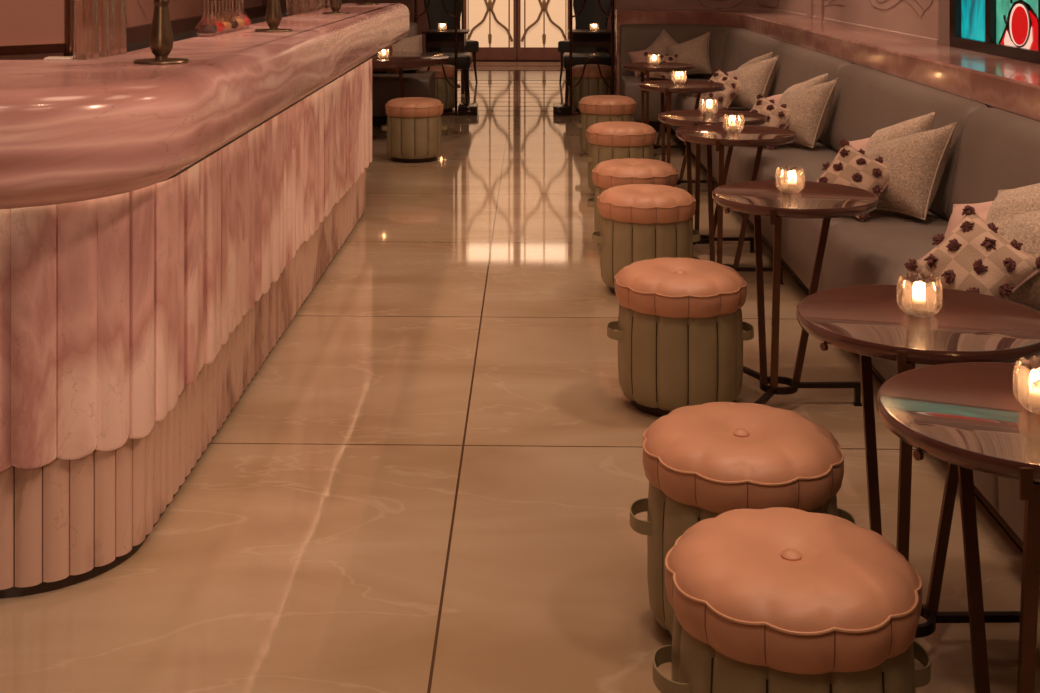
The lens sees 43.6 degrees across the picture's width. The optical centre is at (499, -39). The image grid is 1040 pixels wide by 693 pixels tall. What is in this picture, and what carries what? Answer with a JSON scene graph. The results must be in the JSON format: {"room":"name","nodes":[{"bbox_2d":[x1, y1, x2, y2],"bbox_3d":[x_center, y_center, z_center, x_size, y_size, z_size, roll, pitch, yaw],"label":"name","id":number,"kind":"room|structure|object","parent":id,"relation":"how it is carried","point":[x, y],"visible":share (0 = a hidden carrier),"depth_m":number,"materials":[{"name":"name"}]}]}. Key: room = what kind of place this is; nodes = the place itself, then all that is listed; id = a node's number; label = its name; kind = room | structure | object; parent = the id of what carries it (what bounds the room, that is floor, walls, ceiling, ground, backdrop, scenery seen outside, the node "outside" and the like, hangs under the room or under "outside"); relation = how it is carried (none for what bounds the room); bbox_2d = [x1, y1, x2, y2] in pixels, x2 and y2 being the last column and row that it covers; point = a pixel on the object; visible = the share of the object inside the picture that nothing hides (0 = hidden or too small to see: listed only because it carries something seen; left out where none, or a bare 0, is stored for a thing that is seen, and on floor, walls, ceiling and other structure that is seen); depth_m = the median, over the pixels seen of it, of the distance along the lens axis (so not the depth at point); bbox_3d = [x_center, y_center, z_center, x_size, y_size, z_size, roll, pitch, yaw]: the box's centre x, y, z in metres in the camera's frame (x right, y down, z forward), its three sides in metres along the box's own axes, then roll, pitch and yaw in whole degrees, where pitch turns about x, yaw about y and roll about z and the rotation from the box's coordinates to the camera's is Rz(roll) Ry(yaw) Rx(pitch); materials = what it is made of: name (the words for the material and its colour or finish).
{"room":"cocktail bar","nodes":[
{"label":"cocktail bar","id":0,"kind":"room"},
{"bbox_2d":[125,0,266,43],"bbox_3d":[-2.513,-0.450,5.161,0.170,3.900,15.200,0,0,1],"label":"wall","id":1,"kind":"structure","parent":0,"point":[185,15],"depth_m":9.76,"materials":[{"name":"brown paint"}]},
{"bbox_2d":[262,0,411,21],"bbox_3d":[-1.640,-0.450,12.603,1.560,3.900,0.120,0,0,1],"label":"wall","id":2,"kind":"structure","parent":0,"point":[408,3],"depth_m":12.54,"materials":[{"name":"red paint"}]},
{"bbox_2d":[412,0,615,59],"bbox_3d":[0.329,-0.450,20.098,6.300,3.900,0.200,0,0,1],"label":"wall","id":3,"kind":"structure","parent":0,"point":[422,22],"depth_m":20.04,"materials":[{"name":"red paint"}]},
{"bbox_2d":[460,0,463,28],"bbox_3d":[-0.651,-0.110,19.991,0.185,3.220,0.060,0,0,1],"label":"window","id":4,"kind":"structure","parent":3,"relation":"in","point":[462,12],"depth_m":19.96,"materials":[{"name":"white glass"}]},
{"bbox_2d":[464,0,515,59],"bbox_3d":[-0.154,-0.110,19.948,0.810,3.220,0.122,0,0,1],"label":"door","id":5,"kind":"structure","parent":3,"relation":"in","point":[491,23],"depth_m":19.97,"materials":[{"name":"beige"}]},
{"bbox_2d":[518,0,568,59],"bbox_3d":[0.675,-0.110,19.929,0.810,3.220,0.122,0,0,1],"label":"door","id":6,"kind":"structure","parent":3,"relation":"in","point":[542,24],"depth_m":19.95,"materials":[{"name":"beige"}]},
{"bbox_2d":[572,0,574,28],"bbox_3d":[1.188,-0.110,19.947,0.215,3.220,0.060,0,0,1],"label":"window","id":7,"kind":"structure","parent":3,"relation":"in","point":[573,19],"depth_m":19.95,"materials":[{"name":"white glass"}]},
{"bbox_2d":[0,57,1039,692],"bbox_3d":[0.065,1.560,9.001,6.300,0.120,23.000,0,0,1],"label":"floor","id":8,"kind":"structure","parent":0,"point":[429,481],"depth_m":3.71,"materials":[{"name":"tile"}]},
{"bbox_2d":[0,0,73,59],"bbox_3d":[-2.007,0.300,4.739,0.943,2.400,0.100,0,0,1],"label":"screen","id":9,"kind":"object","parent":8,"relation":"on","point":[29,29],"visible":0.21,"depth_m":4.74,"materials":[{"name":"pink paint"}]},
{"bbox_2d":[71,12,291,55],"bbox_3d":[-1.233,0.897,6.281,0.155,1.205,4.700,0,0,1],"label":"station","id":10,"kind":"object","parent":8,"relation":"on","point":[186,35],"visible":0.16,"depth_m":5.16,"materials":[{"name":"brown wood"}]},
{"bbox_2d":[0,53,377,598],"bbox_3d":[-1.527,1.019,5.377,1.490,0.962,4.799,0,0,1],"label":"bar counter","id":11,"kind":"object","parent":8,"relation":"on","point":[133,324],"depth_m":3.26,"materials":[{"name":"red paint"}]},
{"bbox_2d":[0,3,408,209],"bbox_3d":[-1.469,0.406,5.732,1.590,0.262,6.070,0,0,1],"label":"bar countertop","id":12,"kind":"structure","parent":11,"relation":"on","point":[73,130],"depth_m":3.10,"materials":[{"name":"pink stone"}]},
{"bbox_2d":[44,56,72,59],"bbox_3d":[-1.250,0.273,3.690,0.075,0.004,0.080,0,0,-10],"label":"paper napkin","id":13,"kind":"object","parent":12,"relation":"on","point":[48,57],"visible":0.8,"depth_m":3.66,"materials":[{"name":"beige"}]},
{"bbox_2d":[73,0,98,59],"bbox_3d":[-1.174,0.157,3.689,0.070,0.235,0.071,0,0,1],"label":"glass","id":14,"kind":"object","parent":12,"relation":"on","point":[85,37],"visible":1,"depth_m":3.66,"materials":[{"name":"white"}]},
{"bbox_2d":[97,0,109,56],"bbox_3d":[-1.168,0.157,3.774,0.070,0.235,0.071,0,0,1],"label":"glass","id":15,"kind":"object","parent":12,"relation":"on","point":[103,5],"visible":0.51,"depth_m":3.75,"materials":[{"name":"white"}]},
{"bbox_2d":[109,0,116,54],"bbox_3d":[-1.174,0.157,3.859,0.070,0.235,0.071,0,0,1],"label":"glass","id":16,"kind":"object","parent":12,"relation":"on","point":[112,14],"visible":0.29,"depth_m":3.84,"materials":[{"name":"white"}]},
{"bbox_2d":[115,0,126,52],"bbox_3d":[-1.168,0.157,3.944,0.070,0.235,0.071,0,0,1],"label":"glass","id":17,"kind":"object","parent":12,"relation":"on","point":[120,5],"visible":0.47,"depth_m":3.92,"materials":[{"name":"white"}]},
{"bbox_2d":[133,0,188,64],"bbox_3d":[-0.926,0.124,3.553,0.176,0.300,0.176,0,0,1],"label":"table lamp","id":18,"kind":"object","parent":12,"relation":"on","point":[161,40],"visible":1,"depth_m":3.53,"materials":[{"name":"gold metal"}]},
{"bbox_2d":[195,24,216,32],"bbox_3d":[-1.086,0.201,4.807,0.085,0.147,0.085,0,0,1],"label":"decanter","id":19,"kind":"object","parent":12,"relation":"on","point":[201,28],"visible":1,"depth_m":4.78,"materials":[{"name":"clear glass"}]},
{"bbox_2d":[206,23,224,31],"bbox_3d":[-1.083,0.201,4.922,0.085,0.147,0.085,0,0,1],"label":"decanter","id":20,"kind":"object","parent":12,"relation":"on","point":[220,26],"visible":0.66,"depth_m":4.90,"materials":[{"name":"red glass"}]},
{"bbox_2d":[213,21,231,29],"bbox_3d":[-1.080,0.201,5.037,0.085,0.147,0.085,0,0,1],"label":"decanter","id":21,"kind":"object","parent":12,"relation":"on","point":[226,24],"visible":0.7,"depth_m":5.01,"materials":[{"name":"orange glass"}]},
{"bbox_2d":[220,20,237,27],"bbox_3d":[-1.077,0.201,5.152,0.085,0.147,0.085,0,0,1],"label":"decanter","id":22,"kind":"object","parent":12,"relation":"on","point":[234,23],"visible":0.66,"depth_m":5.14,"materials":[{"name":"clear glass"}]},
{"bbox_2d":[227,19,244,26],"bbox_3d":[-1.075,0.201,5.267,0.085,0.147,0.085,0,0,1],"label":"decanter","id":23,"kind":"object","parent":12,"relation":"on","point":[241,22],"visible":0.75,"depth_m":5.25,"materials":[{"name":"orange glass"}]},
{"bbox_2d":[255,0,291,31],"bbox_3d":[-0.897,0.124,5.153,0.176,0.300,0.176,0,0,-16],"label":"table lamp","id":24,"kind":"object","parent":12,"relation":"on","point":[273,16],"visible":1,"depth_m":5.13,"materials":[{"name":"gold metal"}]},
{"bbox_2d":[286,0,297,14],"bbox_3d":[-1.084,0.209,6.778,0.068,0.130,0.065,0,0,1],"label":"tumbler","id":25,"kind":"object","parent":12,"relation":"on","point":[291,5],"visible":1,"depth_m":6.75,"materials":[{"name":"clear glass"}]},
{"bbox_2d":[298,0,304,13],"bbox_3d":[-1.070,0.209,6.928,0.068,0.130,0.065,0,0,1],"label":"tumbler","id":26,"kind":"object","parent":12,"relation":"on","point":[301,3],"visible":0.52,"depth_m":6.90,"materials":[{"name":"clear glass"}]},
{"bbox_2d":[308,0,314,11],"bbox_3d":[-1.063,0.209,7.227,0.068,0.130,0.065,0,0,1],"label":"tumbler","id":27,"kind":"object","parent":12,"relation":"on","point":[310,2],"visible":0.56,"depth_m":7.20,"materials":[{"name":"clear glass"}]},
{"bbox_2d":[317,0,322,9],"bbox_3d":[-1.056,0.209,7.527,0.068,0.130,0.065,0,0,1],"label":"tumbler","id":28,"kind":"object","parent":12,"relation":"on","point":[319,2],"visible":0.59,"depth_m":7.50,"materials":[{"name":"clear glass"}]},
{"bbox_2d":[322,0,349,13],"bbox_3d":[-0.871,0.124,6.893,0.176,0.300,0.176,0,0,-33],"label":"table lamp","id":29,"kind":"object","parent":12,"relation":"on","point":[335,5],"visible":1,"depth_m":6.87,"materials":[{"name":"gold metal"}]},
{"bbox_2d":[356,0,377,4],"bbox_3d":[-0.856,0.124,8.373,0.176,0.300,0.176,0,0,40],"label":"table lamp","id":30,"kind":"object","parent":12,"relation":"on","point":[366,2],"visible":1,"depth_m":8.34,"materials":[{"name":"gold metal"}]},
{"bbox_2d":[372,22,434,126],"bbox_3d":[-1.437,1.038,12.105,1.610,0.924,0.705,0,0,1],"label":"banquette","id":31,"kind":"object","parent":8,"relation":"on","point":[385,87],"visible":0.16,"depth_m":11.75,"materials":[{"name":"beige leather"}]},
{"bbox_2d":[372,45,398,72],"bbox_3d":[-1.112,0.880,12.089,0.446,0.318,0.182,0,0,-7],"label":"pillow","id":32,"kind":"object","parent":31,"relation":"on","point":[390,46],"visible":0.16,"depth_m":12.04,"materials":[{"name":"fabric"}]},
{"bbox_2d":[387,34,425,73],"bbox_3d":[-0.891,0.859,12.144,0.394,0.360,0.236,0,0,-7],"label":"pillow","id":33,"kind":"object","parent":31,"relation":"on","point":[414,43],"visible":0.41,"depth_m":12.09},
{"bbox_2d":[372,51,448,97],"bbox_3d":[-1.096,1.153,11.079,1.320,0.696,1.320,0,0,1],"label":"round table","id":34,"kind":"object","parent":8,"relation":"on","point":[397,59],"visible":0.46,"depth_m":10.76,"materials":[{"name":"brown paint"}]},
{"bbox_2d":[377,49,388,58],"bbox_3d":[-0.968,0.762,10.786,0.103,0.086,0.099,0,0,-29],"label":"votive holder","id":35,"kind":"object","parent":34,"relation":"on","point":[384,54],"visible":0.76,"depth_m":10.75,"materials":[{"name":"clear glass"}]},
{"bbox_2d":[381,97,446,162],"bbox_3d":[-0.650,1.270,9.868,0.451,0.461,0.442,0,0,26],"label":"stool","id":36,"kind":"object","parent":8,"relation":"on","point":[414,127],"visible":1,"depth_m":9.70,"materials":[{"name":"green leather"}]},
{"bbox_2d":[385,97,442,117],"bbox_3d":[-0.650,1.099,9.868,0.439,0.119,0.439,0,0,-4],"label":"cushion","id":37,"kind":"object","parent":36,"relation":"on","point":[406,107],"depth_m":9.70,"materials":[{"name":"orange leather"}]},
{"bbox_2d":[414,0,457,114],"bbox_3d":[-0.628,0.040,12.759,0.433,2.920,0.040,0,0,1],"label":"screen","id":38,"kind":"object","parent":8,"relation":"on","point":[416,16],"visible":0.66,"depth_m":12.74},
{"bbox_2d":[418,64,459,111],"bbox_3d":[-0.648,1.270,13.099,0.451,0.461,0.442,0,0,24],"label":"stool","id":39,"kind":"object","parent":8,"relation":"on","point":[444,92],"visible":0.47,"depth_m":12.93,"materials":[{"name":"fabric"}]},
{"bbox_2d":[419,64,457,78],"bbox_3d":[-0.648,1.099,13.099,0.439,0.119,0.439,0,0,-7],"label":"cushion","id":40,"kind":"object","parent":39,"relation":"on","point":[449,69],"depth_m":12.93,"materials":[{"name":"orange leather"}]},
{"bbox_2d":[422,29,469,93],"bbox_3d":[-0.622,1.145,15.019,0.520,0.710,0.520,0,0,1],"label":"side table","id":41,"kind":"object","parent":8,"relation":"on","point":[434,37],"visible":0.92,"depth_m":14.80,"materials":[{"name":"brown wood"}]},
{"bbox_2d":[438,23,446,30],"bbox_3d":[-0.663,0.748,14.970,0.099,0.086,0.103,0,0,44],"label":"votive holder","id":42,"kind":"object","parent":41,"relation":"on","point":[441,26],"visible":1,"depth_m":14.93,"materials":[{"name":"clear glass"}]},
{"bbox_2d":[428,52,471,102],"bbox_3d":[-0.566,1.246,14.037,0.500,0.511,0.500,0,0,1],"label":"leather chair","id":43,"kind":"object","parent":8,"relation":"on","point":[464,59],"visible":0.51,"depth_m":13.81,"materials":[{"name":"black leather"}]},
{"bbox_2d":[424,0,478,82],"bbox_3d":[-0.620,0.876,16.333,0.520,1.252,0.640,0,0,-24],"label":"leather chair","id":44,"kind":"object","parent":8,"relation":"on","point":[436,13],"visible":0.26,"depth_m":16.44,"materials":[{"name":"leather"}]},
{"bbox_2d":[458,103,477,114],"bbox_3d":[-0.315,1.458,12.896,0.185,0.085,0.330,0,0,1],"label":"plinth","id":45,"kind":"object","parent":8,"relation":"on","point":[463,108],"visible":1,"depth_m":12.73,"materials":[{"name":"black"}]},
{"bbox_2d":[553,103,568,114],"bbox_3d":[0.605,1.458,12.874,0.155,0.085,0.330,0,0,1],"label":"plinth","id":46,"kind":"object","parent":8,"relation":"on","point":[558,108],"visible":1,"depth_m":12.71,"materials":[{"name":"black"}]},
{"bbox_2d":[558,0,610,82],"bbox_3d":[1.075,0.876,16.294,0.520,1.252,0.640,0,0,23],"label":"leather chair","id":47,"kind":"object","parent":8,"relation":"on","point":[591,12],"visible":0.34,"depth_m":16.41,"materials":[{"name":"black leather"}]},
{"bbox_2d":[563,52,610,102],"bbox_3d":[0.934,1.246,14.002,0.500,0.511,0.500,0,0,1],"label":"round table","id":48,"kind":"object","parent":8,"relation":"on","point":[578,58],"visible":0.59,"depth_m":13.76,"materials":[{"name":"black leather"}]},
{"bbox_2d":[568,64,614,111],"bbox_3d":[0.927,1.270,13.082,0.445,0.461,0.445,0,0,40],"label":"stool","id":49,"kind":"object","parent":8,"relation":"on","point":[591,83],"visible":0.61,"depth_m":12.90,"materials":[{"name":"fabric"}]},
{"bbox_2d":[572,64,610,78],"bbox_3d":[0.927,1.099,13.082,0.439,0.119,0.439,0,0,-16],"label":"cushion","id":50,"kind":"object","parent":49,"relation":"on","point":[591,70],"depth_m":12.91,"materials":[{"name":"orange leather"}]},
{"bbox_2d":[568,29,614,55],"bbox_3d":[1.047,1.145,14.979,0.520,0.710,0.520,0,0,1],"label":"side table","id":51,"kind":"object","parent":8,"relation":"on","point":[580,37],"visible":0.54,"depth_m":14.76,"materials":[{"name":"brown wood"}]},
{"bbox_2d":[590,23,598,30],"bbox_3d":[1.080,0.748,14.879,0.099,0.086,0.103,0,0,27],"label":"votive holder","id":52,"kind":"object","parent":51,"relation":"on","point":[593,27],"visible":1,"depth_m":14.84,"materials":[{"name":"clear glass"}]},
{"bbox_2d":[569,0,614,114],"bbox_3d":[0.898,0.040,12.722,0.448,2.920,0.040,0,0,1],"label":"screen","id":53,"kind":"object","parent":8,"relation":"on","point":[570,1],"visible":0.98,"depth_m":12.71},
{"bbox_2d":[575,95,639,154],"bbox_3d":[0.829,1.270,10.033,0.451,0.461,0.442,0,0,29],"label":"stool","id":54,"kind":"object","parent":8,"relation":"on","point":[594,109],"visible":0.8,"depth_m":9.88,"materials":[{"name":"brown leather"}]},
{"bbox_2d":[579,95,635,114],"bbox_3d":[0.829,1.099,10.033,0.439,0.119,0.439,0,0,-2],"label":"cushion","id":55,"kind":"object","parent":54,"relation":"on","point":[594,104],"depth_m":9.87,"materials":[{"name":"orange leather"}]},
{"bbox_2d":[583,121,658,191],"bbox_3d":[0.776,1.270,8.344,0.446,0.461,0.443,0,0,22],"label":"stool","id":56,"kind":"object","parent":8,"relation":"on","point":[615,139],"visible":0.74,"depth_m":8.19,"materials":[{"name":"brown leather"}]},
{"bbox_2d":[586,121,655,146],"bbox_3d":[0.776,1.099,8.344,0.439,0.119,0.439,0,0,-10],"label":"cushion","id":57,"kind":"object","parent":56,"relation":"on","point":[615,133],"depth_m":8.18,"materials":[{"name":"orange leather"}]},
{"bbox_2d":[615,9,638,94],"bbox_3d":[1.192,0.976,12.253,0.200,1.048,0.355,0,0,1],"label":"pier","id":58,"kind":"object","parent":8,"relation":"on","point":[621,17],"visible":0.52,"depth_m":12.08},
{"bbox_2d":[587,158,677,245],"bbox_3d":[0.701,1.270,6.745,0.445,0.461,0.445,0,0,-24],"label":"stool","id":59,"kind":"object","parent":8,"relation":"on","point":[607,174],"visible":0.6,"depth_m":6.62,"materials":[{"name":"brown leather"}]},
{"bbox_2d":[592,158,677,188],"bbox_3d":[0.701,1.099,6.745,0.439,0.119,0.439,0,0,10],"label":"cushion","id":60,"kind":"object","parent":59,"relation":"on","point":[607,174],"depth_m":6.60,"materials":[{"name":"orange leather"}]},
{"bbox_2d":[592,184,699,293],"bbox_3d":[0.669,1.270,5.946,0.451,0.461,0.442,0,0,25],"label":"stool","id":61,"kind":"object","parent":8,"relation":"on","point":[639,222],"visible":0.84,"depth_m":5.78,"materials":[{"name":"brown leather"}]},
{"bbox_2d":[597,184,695,223],"bbox_3d":[0.669,1.099,5.946,0.439,0.119,0.439,0,0,-6],"label":"cushion","id":62,"kind":"object","parent":61,"relation":"on","point":[630,203],"depth_m":5.79,"materials":[{"name":"orange leather"}]},
{"bbox_2d":[622,62,694,155],"bbox_3d":[1.243,1.154,10.170,0.565,0.692,0.671,0,0,1],"label":"round table","id":63,"kind":"object","parent":8,"relation":"on","point":[645,68],"visible":0.77,"depth_m":10.09,"materials":[{"name":"wood"}]},
{"bbox_2d":[648,54,659,64],"bbox_3d":[1.212,0.767,10.224,0.103,0.086,0.099,0,0,-12],"label":"votive holder","id":64,"kind":"object","parent":63,"relation":"on","point":[653,59],"visible":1,"depth_m":10.18,"materials":[{"name":"clear glass"}]},
{"bbox_2d":[607,257,753,416],"bbox_3d":[0.613,1.270,4.427,0.445,0.461,0.445,0,0,-34],"label":"stool","id":65,"kind":"object","parent":8,"relation":"on","point":[681,333],"visible":0.98,"depth_m":4.26,"materials":[{"name":"brown leather"}]},
{"bbox_2d":[615,257,746,317],"bbox_3d":[0.613,1.099,4.427,0.439,0.119,0.439,0,0,0],"label":"cushion","id":66,"kind":"object","parent":65,"relation":"on","point":[666,287],"depth_m":4.28,"materials":[{"name":"orange leather"}]},
{"bbox_2d":[638,80,723,189],"bbox_3d":[1.199,1.154,8.561,0.565,0.692,0.671,0,0,1],"label":"round table","id":67,"kind":"object","parent":8,"relation":"on","point":[668,87],"visible":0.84,"depth_m":8.48,"materials":[{"name":"wood"}]},
{"bbox_2d":[671,70,686,83],"bbox_3d":[1.192,0.767,8.654,0.103,0.086,0.099,0,0,5],"label":"votive holder","id":68,"kind":"object","parent":67,"relation":"on","point":[677,77],"visible":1,"depth_m":8.62,"materials":[{"name":"clear glass"}]},
{"bbox_2d":[658,109,766,252],"bbox_3d":[1.117,1.154,6.802,0.565,0.692,0.671,0,0,1],"label":"round table","id":69,"kind":"object","parent":8,"relation":"on","point":[693,117],"visible":0.65,"depth_m":6.74,"materials":[{"name":"brown metal"}]},
{"bbox_2d":[699,97,717,114],"bbox_3d":[1.110,0.767,6.915,0.103,0.086,0.099,0,0,23],"label":"votive holder","id":70,"kind":"object","parent":69,"relation":"on","point":[707,106],"visible":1,"depth_m":6.88,"materials":[{"name":"clear glass"}]},
{"bbox_2d":[676,124,795,283],"bbox_3d":[1.122,1.154,6.142,0.565,0.692,0.671,0,0,1],"label":"round table","id":71,"kind":"object","parent":8,"relation":"on","point":[716,135],"visible":0.83,"depth_m":6.08,"materials":[{"name":"wood"}]},
{"bbox_2d":[723,113,743,132],"bbox_3d":[1.113,0.767,6.195,0.103,0.086,0.099,0,0,40],"label":"votive holder","id":72,"kind":"object","parent":71,"relation":"on","point":[732,123],"visible":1,"depth_m":6.16,"materials":[{"name":"clear glass"}]},
{"bbox_2d":[630,402,855,637],"bbox_3d":[0.542,1.270,2.918,0.451,0.461,0.442,0,0,-24],"label":"stool","id":73,"kind":"object","parent":8,"relation":"on","point":[712,459],"visible":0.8,"depth_m":2.80,"materials":[{"name":"brown leather"}]},
{"bbox_2d":[643,402,843,513],"bbox_3d":[0.542,1.099,2.918,0.439,0.119,0.439,0,0,7],"label":"cushion","id":74,"kind":"object","parent":73,"relation":"on","point":[712,457],"depth_m":2.79,"materials":[{"name":"orange leather"}]},
{"bbox_2d":[653,507,930,692],"bbox_3d":[0.519,1.270,2.318,0.451,0.461,0.442,0,0,25],"label":"stool","id":75,"kind":"object","parent":8,"relation":"on","point":[774,599],"visible":1,"depth_m":2.19,"materials":[{"name":"brown"}]},
{"bbox_2d":[712,180,877,405],"bbox_3d":[1.025,1.154,4.484,0.565,0.692,0.671,0,0,1],"label":"round table","id":76,"kind":"object","parent":8,"relation":"on","point":[816,200],"visible":0.94,"depth_m":4.42,"materials":[{"name":"wood"}]},
{"bbox_2d":[775,166,804,193],"bbox_3d":[1.021,0.767,4.577,0.099,0.086,0.103,0,0,-33],"label":"votive holder","id":77,"kind":"object","parent":76,"relation":"on","point":[790,180],"visible":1,"depth_m":4.54,"materials":[{"name":"clear glass"}]},
{"bbox_2d":[619,24,1039,541],"bbox_3d":[1.497,1.038,6.341,1.050,0.924,11.550,0,0,1],"label":"banquette","id":78,"kind":"object","parent":8,"relation":"on","point":[993,149],"visible":0.4,"depth_m":5.51,"materials":[{"name":"fabric"}]},
{"bbox_2d":[628,49,652,76],"bbox_3d":[1.332,0.902,11.791,0.275,0.275,0.204,0,0,-26],"label":"pillow","id":79,"kind":"object","parent":78,"relation":"on","point":[636,56],"visible":0.38,"depth_m":11.75,"materials":[{"name":"fabric"}]},
{"bbox_2d":[640,52,677,79],"bbox_3d":[1.414,0.922,11.512,0.332,0.235,0.212,0,0,13],"label":"pillow","id":80,"kind":"object","parent":78,"relation":"on","point":[663,58],"visible":0.33,"depth_m":11.47,"materials":[{"name":"fabric"}]},
{"bbox_2d":[647,29,677,54],"bbox_3d":[1.504,0.826,11.829,0.362,0.429,0.270,0,0,43],"label":"pillow","id":81,"kind":"object","parent":78,"relation":"on","point":[659,46],"visible":0.47,"depth_m":11.77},
{"bbox_2d":[667,31,711,73],"bbox_3d":[1.688,0.829,11.618,0.398,0.421,0.249,0,0,8],"label":"pillow","id":82,"kind":"object","parent":78,"relation":"on","point":[695,51],"visible":0.71,"depth_m":11.54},
{"bbox_2d":[693,68,740,109],"bbox_3d":[1.536,0.895,9.069,0.199,0.291,0.359,0,0,-40],"label":"pillow","id":83,"kind":"object","parent":78,"relation":"on","point":[725,97],"visible":0.73,"depth_m":9.00,"materials":[{"name":"fabric"}]},
{"bbox_2d":[728,55,778,108],"bbox_3d":[1.741,0.839,9.083,0.243,0.401,0.418,0,0,-27],"label":"pillow","id":84,"kind":"object","parent":78,"relation":"on","point":[755,79],"visible":0.71,"depth_m":8.95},
{"bbox_2d":[738,52,772,68],"bbox_3d":[1.835,0.831,9.460,0.237,0.417,0.414,0,0,-19],"label":"pillow","id":85,"kind":"object","parent":78,"relation":"on","point":[768,55],"visible":0.2,"depth_m":9.34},
{"bbox_2d":[746,94,790,149],"bbox_3d":[1.495,0.896,7.321,0.200,0.287,0.358,0,0,-41],"label":"pillow","id":86,"kind":"object","parent":78,"relation":"on","point":[778,116],"visible":0.59,"depth_m":7.28,"materials":[{"name":"fabric"}]},
{"bbox_2d":[766,94,781,104],"bbox_3d":[1.695,0.896,7.873,0.186,0.287,0.302,0,0,-37],"label":"pillow","id":87,"kind":"object","parent":78,"relation":"on","point":[776,98],"visible":0.1,"depth_m":7.86,"materials":[{"name":"fabric"}]},
{"bbox_2d":[778,73,827,104],"bbox_3d":[1.794,0.831,7.710,0.238,0.417,0.414,0,0,-22],"label":"pillow","id":88,"kind":"object","parent":78,"relation":"on","point":[820,79],"visible":0.2,"depth_m":7.61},
{"bbox_2d":[779,78,837,147],"bbox_3d":[1.701,0.839,7.335,0.248,0.401,0.414,0,0,-22],"label":"pillow","id":89,"kind":"object","parent":78,"relation":"on","point":[810,108],"visible":0.76,"depth_m":7.18,"materials":[{"name":"fabric"}]},
{"bbox_2d":[617,9,1039,120],"bbox_3d":[2.125,0.512,6.534,1.312,0.125,11.961,0,0,-4],"label":"marble ledge","id":90,"kind":"object","parent":78,"relation":"on","point":[1012,85],"visible":0.98,"depth_m":6.68,"materials":[{"name":"stone"}]},
{"bbox_2d":[949,0,1039,63],"bbox_3d":[2.416,0.100,6.304,0.060,0.700,1.280,0,0,1],"label":"stained glass panel","id":91,"kind":"object","parent":90,"relation":"on","point":[1010,29],"visible":1,"depth_m":6.29,"materials":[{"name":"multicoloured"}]},
{"bbox_2d":[816,139,889,221],"bbox_3d":[1.448,0.892,5.329,0.205,0.295,0.361,0,0,-39],"label":"pillow","id":92,"kind":"object","parent":78,"relation":"on","point":[852,167],"visible":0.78,"depth_m":5.30,"materials":[{"name":"fabric"}]},
{"bbox_2d":[848,138,869,150],"bbox_3d":[1.649,0.896,5.885,0.184,0.287,0.302,0,0,-37],"label":"pillow","id":93,"kind":"object","parent":78,"relation":"on","point":[858,144],"visible":0.09,"depth_m":5.86,"materials":[{"name":"fabric"}]},
{"bbox_2d":[865,112,934,155],"bbox_3d":[1.746,0.831,5.719,0.238,0.417,0.414,0,0,-18],"label":"pillow","id":94,"kind":"object","parent":78,"relation":"on","point":[925,122],"visible":0.3,"depth_m":5.62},
{"bbox_2d":[869,122,957,219],"bbox_3d":[1.654,0.839,5.346,0.247,0.401,0.414,0,0,-25],"label":"pillow","id":95,"kind":"object","parent":78,"relation":"on","point":[916,163],"visible":0.79,"depth_m":5.20,"materials":[{"name":"fabric"}]},
{"bbox_2d":[945,201,992,236],"bbox_3d":[1.610,0.896,4.324,0.179,0.287,0.302,0,0,-37],"label":"pillow","id":96,"kind":"object","parent":78,"relation":"on","point":[982,209],"visible":0.14,"depth_m":4.35,"materials":[{"name":"fabric"}]},
{"bbox_2d":[904,205,1039,298],"bbox_3d":[1.375,0.885,3.771,0.207,0.310,0.366,0,0,-31],"label":"pillow","id":97,"kind":"object","parent":78,"relation":"on","point":[973,257],"visible":0.83,"depth_m":3.74,"materials":[{"name":"fabric"}]},
{"bbox_2d":[986,183,1039,235],"bbox_3d":[1.708,0.831,4.162,0.236,0.417,0.420,0,0,-25],"label":"pillow","id":98,"kind":"object","parent":78,"relation":"on","point":[1026,198],"visible":0.38,"depth_m":4.15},
{"bbox_2d":[1003,210,1039,311],"bbox_3d":[1.615,0.839,3.785,0.247,0.401,0.414,0,0,-23],"label":"pillow","id":99,"kind":"object","parent":78,"relation":"on","point":[1024,227],"visible":0.41,"depth_m":3.77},
{"bbox_2d":[796,285,1039,637],"bbox_3d":[0.967,1.154,2.925,0.565,0.692,0.671,0,0,1],"label":"round table","id":100,"kind":"object","parent":8,"relation":"on","point":[868,321],"visible":0.75,"depth_m":2.88,"materials":[{"name":"wood"}]},
{"bbox_2d":[897,273,942,317],"bbox_3d":[0.965,0.767,2.988,0.099,0.086,0.103,0,0,-16],"label":"votive holder","id":101,"kind":"object","parent":100,"relation":"on","point":[920,296],"visible":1,"depth_m":2.95,"materials":[{"name":"clear glass"}]},
{"bbox_2d":[876,362,1039,692],"bbox_3d":[0.972,1.154,2.294,0.565,0.692,0.671,0,0,1],"label":"round table","id":102,"kind":"object","parent":8,"relation":"on","point":[968,416],"visible":0.94,"depth_m":2.29,"materials":[{"name":"brown paint"}]},
{"bbox_2d":[1013,356,1039,414],"bbox_3d":[0.981,0.767,2.347,0.099,0.086,0.103,0,0,1],"label":"votive holder","id":103,"kind":"object","parent":102,"relation":"on","point":[1026,373],"visible":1,"depth_m":2.33,"materials":[{"name":"clear glass"}]},
{"bbox_2d":[616,0,948,44],"bbox_3d":[2.342,-0.450,5.071,1.429,3.900,15.223,0,0,-4],"label":"wall","id":104,"kind":"structure","parent":0,"point":[925,18],"depth_m":8.37,"materials":[{"name":"pink paint"}]},
{"bbox_2d":[617,6,937,44],"bbox_3d":[2.274,0.435,9.883,1.089,0.030,5.557,0,0,-13],"label":"trim","id":105,"kind":"structure","parent":104,"relation":"attached to","point":[853,25],"depth_m":10.47,"materials":[{"name":"pink paint"}]},
{"bbox_2d":[806,0,823,21],"bbox_3d":[2.441,-0.975,10.075,0.020,2.850,0.540,0,0,1],"label":"trim","id":106,"kind":"structure","parent":104,"relation":"attached to","point":[809,3],"depth_m":9.97,"materials":[{"name":"pink paint"}]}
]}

